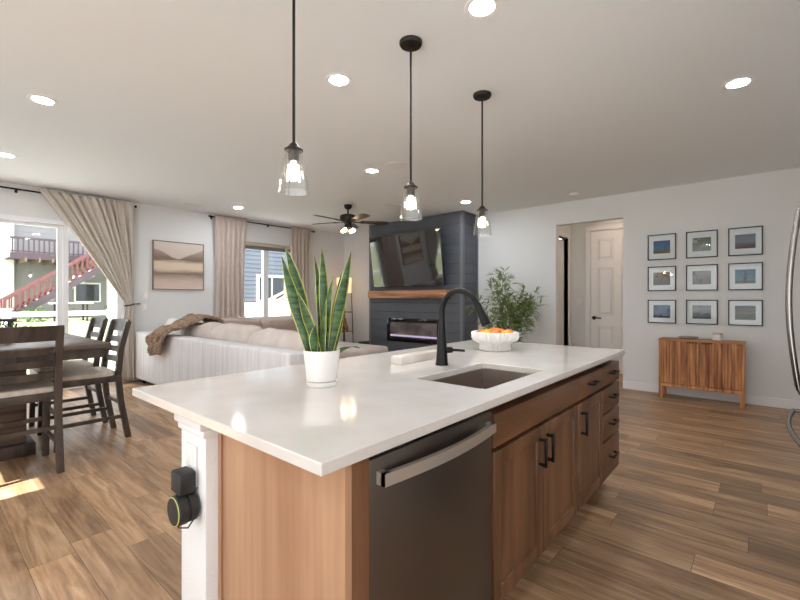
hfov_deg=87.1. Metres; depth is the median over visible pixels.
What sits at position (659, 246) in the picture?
photo
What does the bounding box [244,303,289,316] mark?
privacy fence
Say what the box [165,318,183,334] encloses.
throw pillow
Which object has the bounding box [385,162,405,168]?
ceiling speaker
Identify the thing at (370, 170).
recessed light
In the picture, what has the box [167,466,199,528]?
smart speaker
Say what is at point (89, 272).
staircase
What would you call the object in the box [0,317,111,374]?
ground
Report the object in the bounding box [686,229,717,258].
picture frame
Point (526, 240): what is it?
wall
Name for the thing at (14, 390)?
seat cushion
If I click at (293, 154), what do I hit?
bulb
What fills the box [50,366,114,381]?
seat cushion
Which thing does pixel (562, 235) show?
door
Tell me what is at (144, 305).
light switch
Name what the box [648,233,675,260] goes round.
picture frame
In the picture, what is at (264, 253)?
window
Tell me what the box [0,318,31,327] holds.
planter
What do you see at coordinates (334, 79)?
recessed light
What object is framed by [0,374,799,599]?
floor
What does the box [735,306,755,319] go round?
photo
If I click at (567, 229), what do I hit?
wall
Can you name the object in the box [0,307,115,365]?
fence
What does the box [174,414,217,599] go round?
island post
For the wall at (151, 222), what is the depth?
6.93 m
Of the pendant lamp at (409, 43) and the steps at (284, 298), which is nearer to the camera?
the pendant lamp at (409, 43)
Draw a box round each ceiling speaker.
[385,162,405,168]
[385,204,398,206]
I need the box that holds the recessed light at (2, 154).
[0,152,16,157]
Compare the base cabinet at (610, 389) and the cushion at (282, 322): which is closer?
the base cabinet at (610, 389)
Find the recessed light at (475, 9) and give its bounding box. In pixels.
[464,0,499,18]
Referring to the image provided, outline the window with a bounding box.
[246,250,279,320]
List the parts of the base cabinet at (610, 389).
drawer, drawer, drawer, drawer, handle, handle, handle, handle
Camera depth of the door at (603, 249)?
7.16 m
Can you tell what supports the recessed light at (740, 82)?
in the ceiling
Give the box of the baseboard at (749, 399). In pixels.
[623,381,799,408]
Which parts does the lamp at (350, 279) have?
lamp shade, leg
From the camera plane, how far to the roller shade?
8.19 m
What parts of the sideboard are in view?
leg, door, door, leg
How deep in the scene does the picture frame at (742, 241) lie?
5.05 m
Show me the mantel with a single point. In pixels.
(405, 293)
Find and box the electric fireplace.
[387,318,438,344]
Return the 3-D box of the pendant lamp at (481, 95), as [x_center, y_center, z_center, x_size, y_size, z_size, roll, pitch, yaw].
[0.597,-0.974,3.057,0.136,1.022,0.136,0,0,41]
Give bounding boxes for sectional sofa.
[136,315,387,384]
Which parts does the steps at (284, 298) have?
handrail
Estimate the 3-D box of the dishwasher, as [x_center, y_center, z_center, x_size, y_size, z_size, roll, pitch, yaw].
[-0.067,0.821,1.420,0.610,0.868,0.615,0,0,41]
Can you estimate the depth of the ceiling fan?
6.60 m
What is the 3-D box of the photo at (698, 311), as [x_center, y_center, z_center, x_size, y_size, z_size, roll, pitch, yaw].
[3.822,0.166,5.334,0.192,0.170,0.002,0,0,41]
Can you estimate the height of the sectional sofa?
0.955 m
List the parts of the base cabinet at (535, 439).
door, handle, handle, door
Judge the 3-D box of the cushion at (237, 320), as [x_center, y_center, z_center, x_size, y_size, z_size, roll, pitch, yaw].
[-2.785,0.550,7.153,0.359,0.497,0.896,0,0,41]
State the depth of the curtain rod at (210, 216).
8.09 m
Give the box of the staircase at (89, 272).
[0,253,101,319]
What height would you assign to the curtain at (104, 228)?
2.661 m
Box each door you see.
[0,214,125,389]
[559,231,569,345]
[585,223,622,373]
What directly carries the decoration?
on the lamp at (350, 279)
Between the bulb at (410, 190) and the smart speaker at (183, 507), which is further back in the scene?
the bulb at (410, 190)
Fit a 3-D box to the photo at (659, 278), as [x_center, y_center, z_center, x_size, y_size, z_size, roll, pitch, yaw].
[3.492,-0.271,5.617,0.192,0.170,0.002,0,0,41]
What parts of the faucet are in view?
lever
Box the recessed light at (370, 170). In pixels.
[364,168,379,172]
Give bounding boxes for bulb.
[288,149,298,178]
[407,187,414,208]
[479,210,484,226]
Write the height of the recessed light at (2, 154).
0.005 m
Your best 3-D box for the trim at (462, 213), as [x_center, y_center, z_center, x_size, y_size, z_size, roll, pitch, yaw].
[0.380,-0.115,7.964,2.212,2.739,0.512,0,0,41]
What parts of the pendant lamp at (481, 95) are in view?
rod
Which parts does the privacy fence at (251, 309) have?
rail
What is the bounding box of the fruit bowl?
[471,330,518,351]
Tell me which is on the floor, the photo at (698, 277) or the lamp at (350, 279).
the lamp at (350, 279)
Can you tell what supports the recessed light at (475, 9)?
in the ceiling
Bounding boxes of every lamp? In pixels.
[278,0,309,191]
[337,277,353,342]
[399,35,421,220]
[473,90,491,236]
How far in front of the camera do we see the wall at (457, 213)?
7.36 m
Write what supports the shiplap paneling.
attached to the wall at (457, 213)
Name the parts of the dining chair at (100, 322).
leg, seat frame, leg, leg, rail, leg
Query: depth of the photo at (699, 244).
5.33 m
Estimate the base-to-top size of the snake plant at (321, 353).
0.547 m
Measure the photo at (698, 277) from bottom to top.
0.170 m
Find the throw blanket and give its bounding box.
[145,313,225,355]
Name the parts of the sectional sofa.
frame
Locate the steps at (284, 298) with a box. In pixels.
[268,290,287,302]
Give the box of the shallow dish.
[678,336,698,338]
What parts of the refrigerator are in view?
handle, handle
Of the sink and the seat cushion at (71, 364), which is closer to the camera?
the sink
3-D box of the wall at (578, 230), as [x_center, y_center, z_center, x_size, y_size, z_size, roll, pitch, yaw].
[3.678,-0.115,7.134,1.700,2.740,0.120,0,0,41]
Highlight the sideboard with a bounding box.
[659,337,744,408]
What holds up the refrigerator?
on the floor
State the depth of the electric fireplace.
7.75 m
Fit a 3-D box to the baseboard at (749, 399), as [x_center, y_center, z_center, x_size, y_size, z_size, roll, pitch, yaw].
[1.847,1.202,7.033,8.250,0.105,0.016,0,0,41]
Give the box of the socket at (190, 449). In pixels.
[188,447,192,460]
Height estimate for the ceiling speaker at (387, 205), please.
0.006 m
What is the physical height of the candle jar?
0.088 m
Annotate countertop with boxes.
[132,340,624,476]
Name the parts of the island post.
cap moulding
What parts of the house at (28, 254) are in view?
deck railing, pane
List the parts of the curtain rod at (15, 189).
rod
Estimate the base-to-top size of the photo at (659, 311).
0.170 m
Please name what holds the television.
attached to the wall at (457, 213)
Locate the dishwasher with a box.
[369,409,495,599]
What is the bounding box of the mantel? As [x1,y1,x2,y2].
[368,290,452,297]
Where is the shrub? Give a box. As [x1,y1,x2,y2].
[18,305,48,322]
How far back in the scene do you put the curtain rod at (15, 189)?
5.43 m
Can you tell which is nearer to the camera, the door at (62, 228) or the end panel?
the end panel
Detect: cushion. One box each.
[0,380,53,398]
[34,360,92,371]
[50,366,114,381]
[184,322,221,338]
[211,323,262,343]
[221,317,261,327]
[247,328,303,350]
[259,315,297,331]
[337,341,387,358]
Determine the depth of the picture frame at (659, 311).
5.61 m
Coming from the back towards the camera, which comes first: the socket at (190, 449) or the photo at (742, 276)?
the photo at (742, 276)
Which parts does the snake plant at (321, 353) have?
pot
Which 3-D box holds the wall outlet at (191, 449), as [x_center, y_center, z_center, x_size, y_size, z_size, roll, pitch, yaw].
[-0.675,0.535,1.363,0.070,0.130,0.009,0,0,41]
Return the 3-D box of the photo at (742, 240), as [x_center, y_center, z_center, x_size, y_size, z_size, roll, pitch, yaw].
[4.146,-0.693,5.056,0.192,0.170,0.002,0,0,41]
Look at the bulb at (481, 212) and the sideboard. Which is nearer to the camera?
the bulb at (481, 212)
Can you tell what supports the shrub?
on the ground
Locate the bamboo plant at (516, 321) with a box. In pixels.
[465,266,548,342]
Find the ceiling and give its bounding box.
[0,0,799,234]
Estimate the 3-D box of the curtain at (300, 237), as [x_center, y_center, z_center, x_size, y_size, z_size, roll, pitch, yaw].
[-2.047,-0.115,8.689,0.094,2.690,0.493,0,0,41]
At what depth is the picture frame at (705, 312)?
5.33 m
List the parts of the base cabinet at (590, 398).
handle, drawer, handle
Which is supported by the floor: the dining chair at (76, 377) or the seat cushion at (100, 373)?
the dining chair at (76, 377)
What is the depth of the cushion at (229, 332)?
5.02 m
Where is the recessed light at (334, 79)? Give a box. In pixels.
[326,73,351,86]
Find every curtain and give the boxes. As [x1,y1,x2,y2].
[38,189,139,380]
[215,215,246,317]
[290,227,310,314]
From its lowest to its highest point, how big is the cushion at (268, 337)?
0.495 m
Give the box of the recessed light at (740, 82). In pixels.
[722,76,754,89]
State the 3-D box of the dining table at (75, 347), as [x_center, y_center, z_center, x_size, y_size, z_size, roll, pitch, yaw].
[-3.567,0.800,3.183,1.800,0.910,1.890,0,0,41]
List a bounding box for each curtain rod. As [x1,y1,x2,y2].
[0,186,136,207]
[208,215,314,232]
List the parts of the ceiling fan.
blade, blade, blade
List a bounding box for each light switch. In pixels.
[142,292,147,298]
[142,303,147,310]
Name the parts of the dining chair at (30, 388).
seat frame, rail, leg, leg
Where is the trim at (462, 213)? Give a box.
[369,210,477,344]
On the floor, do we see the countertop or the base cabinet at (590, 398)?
the base cabinet at (590, 398)
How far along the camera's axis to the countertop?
1.45 m
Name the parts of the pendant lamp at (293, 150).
rod, lamp shade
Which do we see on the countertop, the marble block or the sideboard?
the marble block
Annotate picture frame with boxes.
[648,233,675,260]
[648,266,675,290]
[648,300,675,323]
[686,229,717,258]
[686,264,717,290]
[686,300,717,324]
[728,226,762,255]
[728,262,762,289]
[728,300,762,325]
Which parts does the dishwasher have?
handle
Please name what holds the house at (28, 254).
on the ground
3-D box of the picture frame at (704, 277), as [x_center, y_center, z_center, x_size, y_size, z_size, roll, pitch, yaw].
[3.821,-0.271,5.334,0.329,0.328,0.025,0,0,41]
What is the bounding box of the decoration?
[342,318,348,330]
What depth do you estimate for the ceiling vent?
6.66 m
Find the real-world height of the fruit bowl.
0.124 m
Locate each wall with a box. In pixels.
[0,182,344,381]
[345,168,799,400]
[372,213,475,348]
[559,225,571,345]
[572,219,622,346]
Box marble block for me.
[391,349,436,364]
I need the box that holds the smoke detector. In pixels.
[569,192,578,196]
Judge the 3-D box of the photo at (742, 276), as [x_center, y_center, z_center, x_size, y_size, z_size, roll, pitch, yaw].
[4.146,-0.271,5.056,0.192,0.170,0.002,0,0,41]
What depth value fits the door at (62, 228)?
5.83 m
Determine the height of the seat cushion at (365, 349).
0.170 m
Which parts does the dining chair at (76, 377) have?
seat frame, leg, rail, leg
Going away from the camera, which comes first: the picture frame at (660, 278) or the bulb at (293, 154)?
the bulb at (293, 154)
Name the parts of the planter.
lantern frame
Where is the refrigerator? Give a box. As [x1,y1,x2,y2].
[785,205,799,446]
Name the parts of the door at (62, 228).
sash, sash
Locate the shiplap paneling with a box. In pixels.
[371,211,476,351]
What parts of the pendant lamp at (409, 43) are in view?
lamp shade, rod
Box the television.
[369,228,445,287]
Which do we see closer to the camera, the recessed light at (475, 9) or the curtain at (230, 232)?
the recessed light at (475, 9)
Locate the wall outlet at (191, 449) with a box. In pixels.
[187,442,196,486]
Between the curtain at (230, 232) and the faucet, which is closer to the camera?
the faucet
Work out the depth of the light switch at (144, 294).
6.56 m
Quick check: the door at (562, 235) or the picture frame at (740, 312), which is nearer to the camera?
the picture frame at (740, 312)
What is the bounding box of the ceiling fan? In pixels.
[312,204,388,232]
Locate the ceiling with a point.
(164, 103)
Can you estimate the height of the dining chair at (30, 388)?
1.066 m
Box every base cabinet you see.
[490,377,577,599]
[569,367,602,510]
[594,360,619,481]
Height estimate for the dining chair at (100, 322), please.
1.066 m
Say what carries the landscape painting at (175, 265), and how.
attached to the wall at (151, 222)
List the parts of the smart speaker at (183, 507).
cord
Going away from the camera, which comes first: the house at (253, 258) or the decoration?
the decoration
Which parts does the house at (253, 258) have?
pane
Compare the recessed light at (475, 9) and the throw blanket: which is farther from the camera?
the throw blanket
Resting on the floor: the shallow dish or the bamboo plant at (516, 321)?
the bamboo plant at (516, 321)
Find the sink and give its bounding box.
[433,368,530,388]
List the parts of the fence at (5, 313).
post, rail, post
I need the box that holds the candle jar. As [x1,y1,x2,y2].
[712,333,722,340]
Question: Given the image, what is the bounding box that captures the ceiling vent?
[183,203,201,206]
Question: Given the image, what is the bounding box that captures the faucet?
[435,288,490,365]
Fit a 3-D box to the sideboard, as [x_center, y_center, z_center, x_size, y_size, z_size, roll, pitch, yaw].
[3.707,0.877,5.193,0.850,0.755,0.289,0,0,41]
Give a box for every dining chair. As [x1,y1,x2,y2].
[0,325,64,473]
[28,316,108,435]
[47,318,131,452]
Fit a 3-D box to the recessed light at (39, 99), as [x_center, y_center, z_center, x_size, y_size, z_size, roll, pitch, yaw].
[-2.667,-1.482,3.142,0.180,0.005,0.180,0,0,41]
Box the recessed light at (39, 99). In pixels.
[27,94,57,105]
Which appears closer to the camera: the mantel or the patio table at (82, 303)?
the mantel
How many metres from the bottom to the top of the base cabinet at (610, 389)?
0.884 m
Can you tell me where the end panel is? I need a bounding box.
[218,432,368,599]
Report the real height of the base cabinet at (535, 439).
0.884 m
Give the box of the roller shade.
[245,241,289,252]
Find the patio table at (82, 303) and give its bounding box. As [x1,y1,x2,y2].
[48,302,93,320]
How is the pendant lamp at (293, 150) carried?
hanging from the ceiling
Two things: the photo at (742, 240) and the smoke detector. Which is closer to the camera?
the photo at (742, 240)
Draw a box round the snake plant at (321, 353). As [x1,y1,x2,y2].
[282,247,359,387]
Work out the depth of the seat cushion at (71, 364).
4.10 m
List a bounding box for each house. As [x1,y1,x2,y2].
[0,223,115,318]
[244,249,287,302]
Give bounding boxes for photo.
[653,240,669,253]
[653,272,669,284]
[653,305,669,317]
[692,237,710,251]
[692,271,710,283]
[692,305,710,318]
[735,233,755,248]
[735,269,755,283]
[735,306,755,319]
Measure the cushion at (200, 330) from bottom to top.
0.508 m
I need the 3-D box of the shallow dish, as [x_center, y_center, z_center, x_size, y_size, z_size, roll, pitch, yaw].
[3.615,0.486,5.278,0.230,0.028,0.230,0,0,41]
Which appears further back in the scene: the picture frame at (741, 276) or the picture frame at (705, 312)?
the picture frame at (705, 312)
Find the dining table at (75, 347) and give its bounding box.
[0,333,111,461]
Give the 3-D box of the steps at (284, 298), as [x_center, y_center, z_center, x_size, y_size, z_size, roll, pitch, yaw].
[-5.662,-0.022,21.053,0.920,1.836,2.684,0,0,41]
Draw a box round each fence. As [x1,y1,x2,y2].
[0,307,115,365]
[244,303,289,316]
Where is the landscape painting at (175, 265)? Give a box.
[152,240,203,289]

